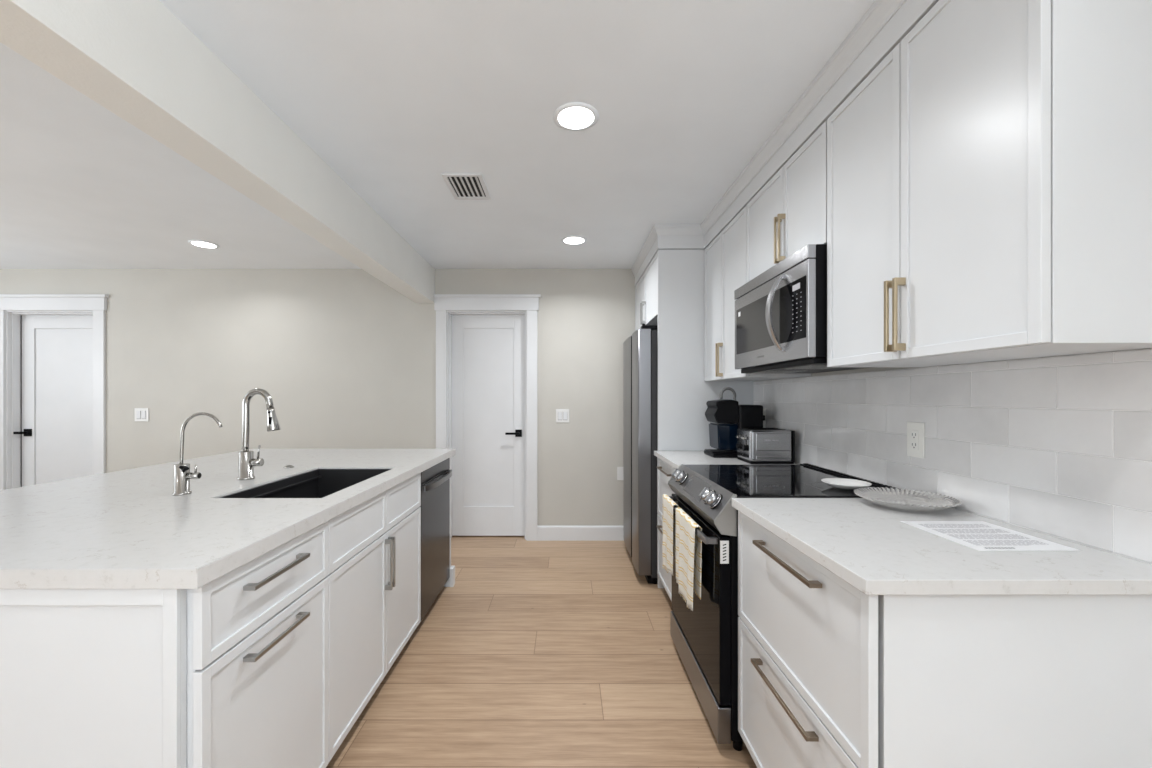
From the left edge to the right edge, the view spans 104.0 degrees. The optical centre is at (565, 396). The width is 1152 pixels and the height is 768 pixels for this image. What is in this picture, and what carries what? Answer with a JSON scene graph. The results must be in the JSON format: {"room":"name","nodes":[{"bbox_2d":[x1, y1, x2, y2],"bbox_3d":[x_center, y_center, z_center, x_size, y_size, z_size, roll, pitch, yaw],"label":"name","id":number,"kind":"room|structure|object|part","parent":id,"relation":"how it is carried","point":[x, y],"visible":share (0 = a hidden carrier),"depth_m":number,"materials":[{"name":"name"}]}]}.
{"room":"kitchen","nodes":[
{"label":"kitchen","id":0,"kind":"room"},
{"bbox_2d":[0,269,634,525],"bbox_3d":[-2.715,0.068,4.120,7.970,2.440,0.140,0,0,0],"label":"wall","id":1,"kind":"structure","parent":0,"point":[344,359],"depth_m":4.05,"materials":[{"name":"paint"}]},
{"bbox_2d":[13,315,92,486],"bbox_3d":[-4.653,0.257,4.134,0.804,2.038,0.100,0,0,0],"label":"door","id":2,"kind":"structure","parent":1,"relation":"in","point":[56,432],"depth_m":4.16,"materials":[{"name":"paint"}]},
{"bbox_3d":[-4.988,0.328,4.116,0.134,0.068,0.064,0,0,0],"label":"handle","id":3,"kind":"part","parent":2,"relation":"part of","materials":[{"name":"black plastic"}]},
{"bbox_2d":[0,294,108,489],"bbox_3d":[-4.638,0.186,4.100,1.057,2.203,0.180,0,0,0],"label":"trim","id":4,"kind":"structure","parent":1,"relation":"attached to","point":[12,306],"depth_m":4.03,"materials":[{"name":"paint"}]},
{"bbox_2d":[135,408,148,420],"bbox_3d":[-3.815,0.160,4.043,0.125,0.120,0.012,0,0,0],"label":"light switch","id":5,"kind":"object","parent":1,"relation":"attached to","point":[141,414],"visible":1,"depth_m":4.04,"materials":[{"name":"white plastic"}]},
{"bbox_2d":[0,0,434,302],"bbox_3d":[-1.262,-0.998,-0.075,0.165,0.310,8.250,0,0,0],"label":"ceiling beam","id":6,"kind":"structure","parent":1,"relation":"attached to","point":[135,59],"depth_m":1.47,"materials":[{"name":"paint"}]},
{"bbox_2d":[434,294,540,540],"bbox_3d":[-0.712,0.186,4.100,0.973,2.203,0.180,0,0,0],"label":"trim","id":7,"kind":"structure","parent":1,"relation":"attached to","point":[445,305],"depth_m":4.03,"materials":[{"name":"paint"}]},
{"bbox_2d":[452,315,524,535],"bbox_3d":[-0.712,0.257,4.125,0.691,2.038,0.098,0,0,0],"label":"door","id":8,"kind":"structure","parent":1,"relation":"in","point":[488,351],"depth_m":4.15,"materials":[{"name":"paint"}]},
{"bbox_3d":[-0.477,0.333,4.107,0.145,0.066,0.062,0,0,0],"label":"handle","id":9,"kind":"part","parent":8,"relation":"part of","materials":[{"name":"black plastic"}]},
{"bbox_2d":[556,409,568,422],"bbox_3d":[-0.030,0.170,4.043,0.120,0.120,0.012,0,0,0],"label":"light switch","id":10,"kind":"object","parent":1,"relation":"attached to","point":[562,415],"visible":1,"depth_m":4.04,"materials":[{"name":"white plastic"}]},
{"bbox_2d":[537,526,623,540],"bbox_3d":[0.200,1.222,4.042,0.920,0.130,0.016,0,0,0],"label":"baseboard","id":11,"kind":"structure","parent":1,"relation":"attached to","point":[544,533],"depth_m":4.03,"materials":[{"name":"paint"}]},
{"bbox_2d":[617,467,622,479],"bbox_3d":[0.515,0.688,4.046,0.110,0.120,0.006,0,0,0],"label":"utility box","id":12,"kind":"object","parent":1,"relation":"attached to","point":[619,469],"visible":0.45,"depth_m":4.04,"materials":[{"name":"white plastic"}]},
{"bbox_2d":[0,0,874,268],"bbox_3d":[-2.665,-1.183,0.025,8.070,0.060,8.650,0,0,0],"label":"ceiling","id":13,"kind":"structure","parent":0,"point":[394,96],"depth_m":1.92,"materials":[{"name":"paint"}]},
{"bbox_2d":[188,240,219,248],"bbox_3d":[-2.727,-1.149,3.390,0.188,0.007,0.188,0,0,0],"label":"recessed light","id":14,"kind":"object","parent":13,"relation":"in","point":[200,243],"visible":1,"depth_m":3.39,"materials":[{"name":"paint"}]},
{"bbox_2d":[441,173,490,199],"bbox_3d":[-0.538,-1.147,2.461,0.207,0.010,0.291,0,0,0],"label":"ceiling vent","id":15,"kind":"object","parent":13,"relation":"in","point":[465,186],"visible":1,"depth_m":2.45,"materials":[{"name":"metal"}]},
{"bbox_2d":[561,235,586,244],"bbox_3d":[0.059,-1.149,3.303,0.188,0.007,0.188,0,0,0],"label":"recessed light","id":16,"kind":"object","parent":13,"relation":"in","point":[574,239],"visible":1,"depth_m":3.30,"materials":[{"name":"paint"}]},
{"bbox_2d":[553,102,598,130],"bbox_3d":[0.041,-1.149,1.852,0.188,0.007,0.188,0,0,0],"label":"recessed light","id":17,"kind":"object","parent":13,"relation":"in","point":[573,116],"visible":1,"depth_m":1.84,"materials":[{"name":"paint"}]},
{"bbox_2d":[326,536,756,767],"bbox_3d":[-2.665,1.312,0.025,8.070,0.050,8.650,0,0,0],"label":"floor","id":18,"kind":"structure","parent":0,"point":[538,654],"depth_m":2.07,"materials":[{"name":"brown wood"}]},
{"bbox_2d":[0,589,186,767],"bbox_3d":[-1.461,0.846,0.963,1.278,0.883,0.025,0,0,0],"label":"island end panel","id":19,"kind":"object","parent":18,"relation":"on","point":[90,678],"visible":0.99,"depth_m":0.96,"materials":[{"name":"paint"}]},
{"bbox_2d":[187,521,328,767],"bbox_3d":[-1.087,0.846,1.230,0.665,0.883,0.519,0,0,0],"label":"base cabinet","id":20,"kind":"object","parent":18,"relation":"on","point":[258,632],"visible":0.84,"depth_m":1.17,"materials":[{"name":"paint"}]},
{"bbox_3d":[-0.795,0.498,1.230,0.020,0.180,0.519,0,0,0],"label":"drawer","id":21,"kind":"part","parent":20,"relation":"part of","materials":[{"name":"paint"}]},
{"bbox_3d":[-0.770,0.639,1.211,0.030,0.011,0.235,0,0,0],"label":"handle","id":22,"kind":"part","parent":20,"relation":"part of","materials":[{"name":"silver metal"}]},
{"bbox_3d":[-0.770,0.466,1.211,0.030,0.011,0.235,0,0,0],"label":"handle","id":23,"kind":"part","parent":20,"relation":"part of","materials":[{"name":"silver metal"}]},
{"bbox_2d":[326,473,420,761],"bbox_3d":[-1.087,0.846,1.963,0.665,0.883,0.942,0,0,0],"label":"base cabinet","id":24,"kind":"object","parent":18,"relation":"on","point":[374,575],"visible":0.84,"depth_m":1.80,"materials":[{"name":"paint"}]},
{"bbox_2d":[0,449,455,588],"bbox_3d":[-1.476,0.382,2.044,1.408,0.043,2.204,0,0,0],"label":"countertop","id":25,"kind":"structure","parent":24,"relation":"on","point":[123,529],"depth_m":1.34,"materials":[{"name":"stone"}]},
{"bbox_2d":[172,412,222,495],"bbox_3d":[-1.364,0.208,1.670,0.178,0.304,0.056,0,0,0],"label":"filter faucet","id":26,"kind":"object","parent":25,"relation":"on","point":[182,474],"visible":1,"depth_m":1.66,"materials":[{"name":"silver metal"}]},
{"bbox_2d":[172,463,191,495],"bbox_3d":[-1.425,0.304,1.670,0.056,0.111,0.056,0,0,0],"label":"base","id":27,"kind":"object","parent":26,"relation":"on","point":[182,474],"depth_m":1.65,"materials":[{"name":"silver metal"}]},
{"bbox_3d":[-1.383,0.278,1.670,0.045,0.052,0.024,0,0,0],"label":"lever handle","id":28,"kind":"part","parent":26,"relation":"part of","materials":[{"name":"silver metal"}]},
{"bbox_3d":[-1.355,0.154,1.670,0.158,0.196,0.011,0,0,0],"label":"spout","id":29,"kind":"part","parent":26,"relation":"part of","materials":[{"name":"silver metal"}]},
{"bbox_2d":[237,388,280,479],"bbox_3d":[-1.348,0.161,1.976,0.180,0.398,0.066,0,0,0],"label":"kitchen faucet","id":30,"kind":"object","parent":25,"relation":"on","point":[246,460],"visible":1,"depth_m":1.96,"materials":[{"name":"silver metal"}]},
{"bbox_2d":[237,451,254,479],"bbox_3d":[-1.405,0.299,1.976,0.066,0.121,0.066,0,0,0],"label":"base","id":31,"kind":"object","parent":30,"relation":"on","point":[246,460],"depth_m":1.95,"materials":[{"name":"silver metal"}]},
{"bbox_3d":[-1.360,0.258,1.976,0.050,0.093,0.034,0,0,0],"label":"lever handle","id":32,"kind":"part","parent":30,"relation":"part of","materials":[{"name":"silver metal"}]},
{"bbox_2d":[219,469,390,497],"bbox_3d":[-1.070,0.487,1.951,0.395,0.240,0.693,0,0,0],"label":"sink","id":33,"kind":"object","parent":25,"relation":"in","point":[318,483],"visible":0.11,"depth_m":2.22,"materials":[{"name":"black metal"}]},
{"bbox_3d":[-0.795,0.903,1.730,0.020,0.618,0.475,0,0,0],"label":"door","id":34,"kind":"part","parent":24,"relation":"part of","materials":[{"name":"paint"}]},
{"bbox_3d":[-0.795,0.498,1.730,0.020,0.180,0.475,0,0,0],"label":"false drawer","id":35,"kind":"part","parent":24,"relation":"part of","materials":[{"name":"paint"}]},
{"bbox_3d":[-0.770,0.728,1.954,0.030,0.220,0.011,0,0,0],"label":"handle","id":36,"kind":"part","parent":24,"relation":"part of","materials":[{"name":"silver metal"}]},
{"bbox_3d":[-0.770,0.728,1.987,0.030,0.220,0.011,0,0,0],"label":"handle","id":37,"kind":"part","parent":24,"relation":"part of","materials":[{"name":"silver metal"}]},
{"bbox_3d":[-0.795,0.903,2.203,0.020,0.618,0.463,0,0,0],"label":"door","id":38,"kind":"part","parent":24,"relation":"part of","materials":[{"name":"paint"}]},
{"bbox_3d":[-0.795,0.498,2.203,0.020,0.180,0.463,0,0,0],"label":"false drawer","id":39,"kind":"part","parent":24,"relation":"part of","materials":[{"name":"paint"}]},
{"bbox_2d":[420,458,451,620],"bbox_3d":[-1.081,0.849,2.739,0.679,0.878,0.598,0,0,0],"label":"dishwasher","id":40,"kind":"object","parent":18,"relation":"on","point":[435,481],"visible":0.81,"depth_m":2.69,"materials":[{"name":"metal"}]},
{"bbox_3d":[-0.799,0.447,2.739,0.028,0.075,0.598,0,0,0],"label":"control panel","id":41,"kind":"part","parent":40,"relation":"part of","materials":[{"name":"metal"}]},
{"bbox_3d":[-0.763,0.502,2.740,0.044,0.030,0.569,0,0,0],"label":"handle","id":42,"kind":"part","parent":40,"relation":"part of","materials":[{"name":"metal"}]},
{"bbox_2d":[444,457,454,586],"bbox_3d":[-1.097,0.846,3.075,0.667,0.883,0.059,0,0,0],"label":"end panel","id":43,"kind":"object","parent":18,"relation":"on","point":[450,582],"visible":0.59,"depth_m":3.07,"materials":[{"name":"paint"}]},
{"bbox_2d":[623,324,657,583],"bbox_3d":[0.867,0.392,3.483,0.757,1.791,0.834,0,0,0],"label":"refrigerator","id":44,"kind":"object","parent":18,"relation":"on","point":[640,350],"visible":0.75,"depth_m":3.07,"materials":[{"name":"metal"}]},
{"bbox_3d":[0.532,0.376,3.652,0.089,1.680,0.496,0,0,0],"label":"door","id":45,"kind":"part","parent":44,"relation":"part of","materials":[{"name":"metal"}]},
{"bbox_3d":[0.532,0.376,3.231,0.089,1.680,0.330,0,0,0],"label":"door","id":46,"kind":"part","parent":44,"relation":"part of","materials":[{"name":"metal"}]},
{"bbox_2d":[657,457,674,601],"bbox_3d":[0.925,0.840,2.697,0.686,0.895,0.650,0,0,0],"label":"base cabinet","id":47,"kind":"object","parent":18,"relation":"on","point":[664,471],"visible":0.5,"depth_m":2.88,"materials":[{"name":"paint"}]},
{"bbox_3d":[0.597,0.452,2.740,0.030,0.011,0.300,0,0,0],"label":"handle","id":48,"kind":"part","parent":47,"relation":"part of","materials":[{"name":"brown metal"}]},
{"bbox_3d":[0.622,0.985,2.696,0.020,0.405,0.645,0,0,0],"label":"drawer","id":49,"kind":"part","parent":47,"relation":"part of","materials":[{"name":"paint"}]},
{"bbox_3d":[0.622,0.587,2.696,0.020,0.380,0.645,0,0,0],"label":"drawer","id":50,"kind":"part","parent":47,"relation":"part of","materials":[{"name":"paint"}]},
{"bbox_2d":[654,451,799,468],"bbox_3d":[0.925,0.375,2.696,0.670,0.030,0.659,0,0,0],"label":"countertop","id":51,"kind":"structure","parent":47,"relation":"on","point":[674,459],"depth_m":2.59,"materials":[{"name":"stone"}]},
{"bbox_2d":[704,387,764,457],"bbox_3d":[1.064,0.150,2.760,0.384,0.418,0.220,0,0,0],"label":"coffee maker","id":52,"kind":"object","parent":51,"relation":"on","point":[725,417],"visible":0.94,"depth_m":2.66,"materials":[{"name":"black plastic"}]},
{"bbox_2d":[704,449,737,457],"bbox_3d":[0.946,0.344,2.755,0.148,0.031,0.190,0,0,0],"label":"drip tray","id":53,"kind":"object","parent":52,"relation":"on","point":[716,453],"depth_m":2.67,"materials":[{"name":"black plastic"}]},
{"bbox_3d":[0.960,0.237,2.752,0.123,0.155,0.175,0,0,0],"label":"water tank","id":54,"kind":"part","parent":52,"relation":"part of","materials":[{"name":"blue plastic"}]},
{"bbox_3d":[0.975,0.008,2.700,0.104,0.135,0.017,0,0,0],"label":"loop handle","id":55,"kind":"part","parent":52,"relation":"part of","materials":[{"name":"silver metal"}]},
{"bbox_2d":[735,428,794,463],"bbox_3d":[1.094,0.267,2.503,0.262,0.184,0.204,0,0,0],"label":"toaster","id":56,"kind":"object","parent":51,"relation":"on","point":[754,445],"visible":1,"depth_m":2.40,"materials":[{"name":"silver metal"}]},
{"bbox_3d":[1.109,0.266,2.404,0.188,0.141,0.004,0,0,0],"label":"embossed panel","id":57,"kind":"part","parent":56,"relation":"part of","materials":[{"name":"metal"}]},
{"bbox_2d":[658,249,752,587],"bbox_3d":[0.945,0.147,3.039,0.649,2.281,0.020,0,0,0],"label":"panel","id":58,"kind":"object","parent":18,"relation":"on","point":[683,392],"visible":0.46,"depth_m":3.03,"materials":[{"name":"paint"}]},
{"bbox_2d":[668,463,898,750],"bbox_3d":[0.880,0.816,1.986,0.751,0.944,0.748,0,0,0],"label":"stove","id":59,"kind":"object","parent":18,"relation":"on","point":[705,638],"visible":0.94,"depth_m":1.74,"materials":[{"name":"black metal"}]},
{"bbox_2d":[662,494,678,574],"bbox_3d":[0.507,0.682,2.212,0.042,0.362,0.225,0,0,0],"label":"dish towel","id":60,"kind":"object","parent":59,"relation":"hanging from","point":[668,515],"visible":0.91,"depth_m":2.18,"materials":[{"name":"beige fabric"}]},
{"bbox_3d":[0.562,0.393,2.275,0.062,0.065,0.062,0,0,0],"label":"knob","id":61,"kind":"part","parent":59,"relation":"part of","materials":[{"name":"metal"}]},
{"bbox_3d":[0.562,0.393,2.200,0.062,0.065,0.062,0,0,0],"label":"knob","id":62,"kind":"part","parent":59,"relation":"part of","materials":[{"name":"metal"}]},
{"bbox_2d":[676,507,701,610],"bbox_3d":[0.507,0.679,1.895,0.043,0.356,0.300,0,0,0],"label":"dish towel","id":63,"kind":"object","parent":59,"relation":"hanging from","point":[688,544],"visible":0.98,"depth_m":1.84,"materials":[{"name":"beige fabric"}]},
{"bbox_3d":[0.529,0.523,1.986,0.048,0.024,0.708,0,0,0],"label":"handle","id":64,"kind":"part","parent":59,"relation":"part of","materials":[{"name":"metal"}]},
{"bbox_3d":[0.570,1.183,1.986,0.048,0.130,0.740,0,0,0],"label":"storage drawer","id":65,"kind":"part","parent":59,"relation":"part of","materials":[{"name":"metal"}]},
{"bbox_3d":[0.573,0.807,1.986,0.042,0.604,0.740,0,0,0],"label":"oven door","id":66,"kind":"part","parent":59,"relation":"part of","materials":[{"name":"black glass"}]},
{"bbox_3d":[0.576,0.425,1.986,0.072,0.144,0.724,0,0,0],"label":"control panel","id":67,"kind":"part","parent":59,"relation":"part of","materials":[{"name":"metal"}]},
{"bbox_3d":[0.562,0.393,1.800,0.062,0.065,0.062,0,0,0],"label":"knob","id":68,"kind":"part","parent":59,"relation":"part of","materials":[{"name":"metal"}]},
{"bbox_3d":[0.562,0.393,1.725,0.062,0.065,0.062,0,0,0],"label":"knob","id":69,"kind":"part","parent":59,"relation":"part of","materials":[{"name":"metal"}]},
{"bbox_2d":[720,541,728,563],"bbox_3d":[0.569,0.556,1.614,0.031,0.082,0.003,0,0,0],"label":"label","id":70,"kind":"object","parent":59,"relation":"attached to","point":[724,545],"depth_m":1.61,"materials":[{"name":"white plastic"}]},
{"bbox_2d":[685,465,875,497],"bbox_3d":[0.918,0.370,1.986,0.613,0.033,0.748,0,0,0],"label":"cooktop","id":71,"kind":"object","parent":59,"relation":"in","point":[730,481],"depth_m":1.91,"materials":[{"name":"black glass"}]},
{"bbox_2d":[821,478,871,489],"bbox_3d":[1.085,0.341,1.745,0.168,0.024,0.168,0,0,0],"label":"dish","id":72,"kind":"object","parent":59,"relation":"on","point":[840,483],"visible":0.98,"depth_m":1.76,"materials":[{"name":"white ceramic"}]},
{"bbox_2d":[800,463,898,488],"bbox_3d":[1.241,0.355,1.986,0.030,0.024,0.748,0,0,0],"label":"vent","id":73,"kind":"object","parent":59,"relation":"attached to","point":[874,484],"depth_m":2.01,"materials":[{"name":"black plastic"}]},
{"bbox_2d":[738,511,1151,767],"bbox_3d":[0.925,0.840,1.257,0.686,0.895,0.698,0,0,0],"label":"base cabinet","id":74,"kind":"object","parent":18,"relation":"on","point":[832,674],"visible":0.8,"depth_m":0.91,"materials":[{"name":"paint"}]},
{"bbox_3d":[0.597,0.830,1.255,0.030,0.011,0.330,0,0,0],"label":"handle","id":75,"kind":"part","parent":74,"relation":"part of","materials":[{"name":"brown metal"}]},
{"bbox_3d":[0.597,0.452,1.240,0.030,0.011,0.330,0,0,0],"label":"handle","id":76,"kind":"part","parent":74,"relation":"part of","materials":[{"name":"brown metal"}]},
{"bbox_3d":[0.622,0.985,1.256,0.020,0.405,0.693,0,0,0],"label":"drawer","id":77,"kind":"part","parent":74,"relation":"part of","materials":[{"name":"paint"}]},
{"bbox_3d":[0.622,0.587,1.256,0.020,0.380,0.693,0,0,0],"label":"drawer","id":78,"kind":"part","parent":74,"relation":"part of","materials":[{"name":"paint"}]},
{"bbox_2d":[732,498,1151,594],"bbox_3d":[0.925,0.375,1.246,0.670,0.030,0.721,0,0,0],"label":"countertop","id":79,"kind":"structure","parent":74,"relation":"on","point":[864,543],"depth_m":1.00,"materials":[{"name":"stone"}]},
{"bbox_2d":[854,487,961,511],"bbox_3d":[1.112,0.341,1.478,0.283,0.037,0.283,0,0,0],"label":"plate","id":80,"kind":"object","parent":79,"relation":"on","point":[900,499],"visible":1,"depth_m":1.50,"materials":[{"name":"white ceramic"}]},
{"bbox_2d":[900,521,1080,550],"bbox_3d":[1.085,0.359,1.177,0.240,0.001,0.250,0,0,0],"label":"printed sheet","id":81,"kind":"object","parent":79,"relation":"on","point":[977,535],"visible":1,"depth_m":1.16,"materials":[{"name":"white paper"}]},
{"bbox_3d":[0.955,0.840,0.920,0.626,0.895,0.024,0,0,0],"label":"panel","id":82,"kind":"part","parent":74,"relation":"part of","materials":[{"name":"paint"}]},
{"bbox_2d":[764,348,1151,380],"bbox_3d":[1.330,0.068,0.025,0.120,2.440,8.650,0,0,0],"label":"wall","id":83,"kind":"structure","parent":0,"point":[873,369],"depth_m":1.91,"materials":[{"name":"paint"}]},
{"bbox_2d":[635,251,657,330],"bbox_3d":[0.930,-0.778,3.549,0.677,0.431,0.994,0,0,0],"label":"upper cabinet","id":84,"kind":"object","parent":83,"relation":"attached to","point":[646,289],"visible":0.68,"depth_m":3.44,"materials":[{"name":"paint"}]},
{"bbox_3d":[0.632,-0.777,3.798,0.020,0.427,0.492,0,0,0],"label":"door","id":85,"kind":"part","parent":84,"relation":"part of","materials":[{"name":"paint"}]},
{"bbox_3d":[0.607,-0.662,3.580,0.030,0.170,0.011,0,0,0],"label":"handle","id":86,"kind":"part","parent":84,"relation":"part of","materials":[{"name":"silver metal"}]},
{"bbox_3d":[0.607,-0.662,3.520,0.030,0.170,0.011,0,0,0],"label":"handle","id":87,"kind":"part","parent":84,"relation":"part of","materials":[{"name":"silver metal"}]},
{"bbox_3d":[0.632,-0.777,3.302,0.020,0.427,0.492,0,0,0],"label":"door","id":88,"kind":"part","parent":84,"relation":"part of","materials":[{"name":"paint"}]},
{"bbox_2d":[704,206,810,380],"bbox_3d":[1.085,-0.549,2.676,0.369,0.888,0.700,0,0,0],"label":"upper cabinet","id":89,"kind":"object","parent":83,"relation":"attached to","point":[725,256],"visible":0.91,"depth_m":2.66,"materials":[{"name":"paint"}]},
{"bbox_3d":[0.940,-0.548,2.858,0.020,0.883,0.332,0,0,0],"label":"door","id":90,"kind":"part","parent":89,"relation":"part of","materials":[{"name":"paint"}]},
{"bbox_3d":[0.915,-0.223,2.706,0.030,0.200,0.011,0,0,0],"label":"handle","id":91,"kind":"part","parent":89,"relation":"part of","materials":[{"name":"gold metal"}]},
{"bbox_3d":[0.915,-0.223,2.673,0.030,0.200,0.011,0,0,0],"label":"handle","id":92,"kind":"part","parent":89,"relation":"part of","materials":[{"name":"gold metal"}]},
{"bbox_3d":[0.940,-0.548,2.508,0.020,0.883,0.360,0,0,0],"label":"door","id":93,"kind":"part","parent":89,"relation":"part of","materials":[{"name":"paint"}]},
{"bbox_2d":[631,0,938,285],"bbox_3d":[0.858,-1.075,2.437,0.375,0.154,3.268,0,0,-8],"label":"trim","id":94,"kind":"structure","parent":83,"relation":"attached to","point":[885,23],"depth_m":1.70,"materials":[{"name":"paint"}]},
{"bbox_2d":[746,121,826,282],"bbox_3d":[1.085,-0.773,1.966,0.369,0.441,0.712,0,0,0],"label":"upper cabinet","id":95,"kind":"object","parent":83,"relation":"attached to","point":[788,214],"visible":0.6,"depth_m":1.88,"materials":[{"name":"paint"}]},
{"bbox_3d":[0.940,-0.771,2.126,0.020,0.436,0.389,0,0,0],"label":"door","id":96,"kind":"part","parent":95,"relation":"part of","materials":[{"name":"paint"}]},
{"bbox_3d":[0.915,-0.677,1.945,0.030,0.200,0.011,0,0,0],"label":"handle","id":97,"kind":"part","parent":95,"relation":"part of","materials":[{"name":"gold metal"}]},
{"bbox_3d":[0.915,-0.677,1.912,0.030,0.200,0.011,0,0,0],"label":"handle","id":98,"kind":"part","parent":95,"relation":"part of","materials":[{"name":"gold metal"}]},
{"bbox_2d":[734,244,872,373],"bbox_3d":[1.030,-0.333,1.966,0.456,0.432,0.705,0,0,0],"label":"microwave","id":99,"kind":"object","parent":95,"relation":"attached to","point":[781,312],"visible":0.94,"depth_m":1.78,"materials":[{"name":"silver metal"}]},
{"bbox_3d":[0.835,-0.336,1.800,0.066,0.310,0.030,0,0,0],"label":"handle","id":100,"kind":"part","parent":99,"relation":"part of","materials":[{"name":"metal"}]},
{"bbox_3d":[0.882,-0.320,1.966,0.029,0.354,0.705,0,0,0],"label":"frame","id":101,"kind":"part","parent":99,"relation":"part of","materials":[{"name":"metal"}]},
{"bbox_3d":[0.868,-0.328,1.726,0.003,0.225,0.195,0,0,0],"label":"control panel","id":102,"kind":"part","parent":99,"relation":"part of","materials":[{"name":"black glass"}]},
{"bbox_3d":[0.940,-0.771,1.770,0.020,0.436,0.315,0,0,0],"label":"door","id":103,"kind":"part","parent":95,"relation":"part of","materials":[{"name":"paint"}]},
{"bbox_2d":[753,349,1151,564],"bbox_3d":[1.264,0.143,1.956,0.010,0.494,2.143,0,0,0],"label":"tile backsplash","id":104,"kind":"structure","parent":83,"relation":"attached to","point":[1060,447],"depth_m":1.28,"materials":[{"name":"tile"}]},
{"bbox_2d":[763,409,765,427],"bbox_3d":[1.255,0.138,2.875,0.009,0.125,0.078,0,0,0],"label":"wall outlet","id":105,"kind":"object","parent":104,"relation":"attached to","point":[764,410],"visible":0.27,"depth_m":2.84,"materials":[{"name":"grey plastic"}]},
{"bbox_2d":[907,422,924,457],"bbox_3d":[1.255,0.153,1.618,0.009,0.125,0.078,0,0,0],"label":"wall outlet","id":106,"kind":"object","parent":104,"relation":"attached to","point":[915,430],"visible":1,"depth_m":1.61,"materials":[{"name":"white plastic"}]},
{"bbox_2d":[910,430,917,449],"bbox_3d":[1.253,0.153,1.618,0.002,0.068,0.035,0,0,0],"label":"receptacle","id":107,"kind":"object","parent":106,"relation":"attached to","point":[913,433],"depth_m":1.62,"materials":[{"name":"white plastic"}]},
{"bbox_2d":[827,0,1151,366],"bbox_3d":[1.085,-0.549,1.242,0.369,0.888,0.727,0,0,0],"label":"upper cabinet","id":108,"kind":"object","parent":83,"relation":"attached to","point":[989,180],"visible":1,"depth_m":0.98,"materials":[{"name":"paint"}]},
{"bbox_3d":[0.940,-0.548,1.430,0.020,0.883,0.348,0,0,0],"label":"door","id":109,"kind":"part","parent":108,"relation":"part of","materials":[{"name":"paint"}]},
{"bbox_3d":[0.915,-0.228,1.270,0.030,0.200,0.011,0,0,0],"label":"handle","id":110,"kind":"part","parent":108,"relation":"part of","materials":[{"name":"gold metal"}]},
{"bbox_3d":[0.915,-0.228,1.237,0.030,0.200,0.011,0,0,0],"label":"handle","id":111,"kind":"part","parent":108,"relation":"part of","materials":[{"name":"gold metal"}]},
{"bbox_3d":[0.940,-0.548,1.067,0.020,0.883,0.371,0,0,0],"label":"door","id":112,"kind":"part","parent":108,"relation":"part of","materials":[{"name":"paint"}]}
]}

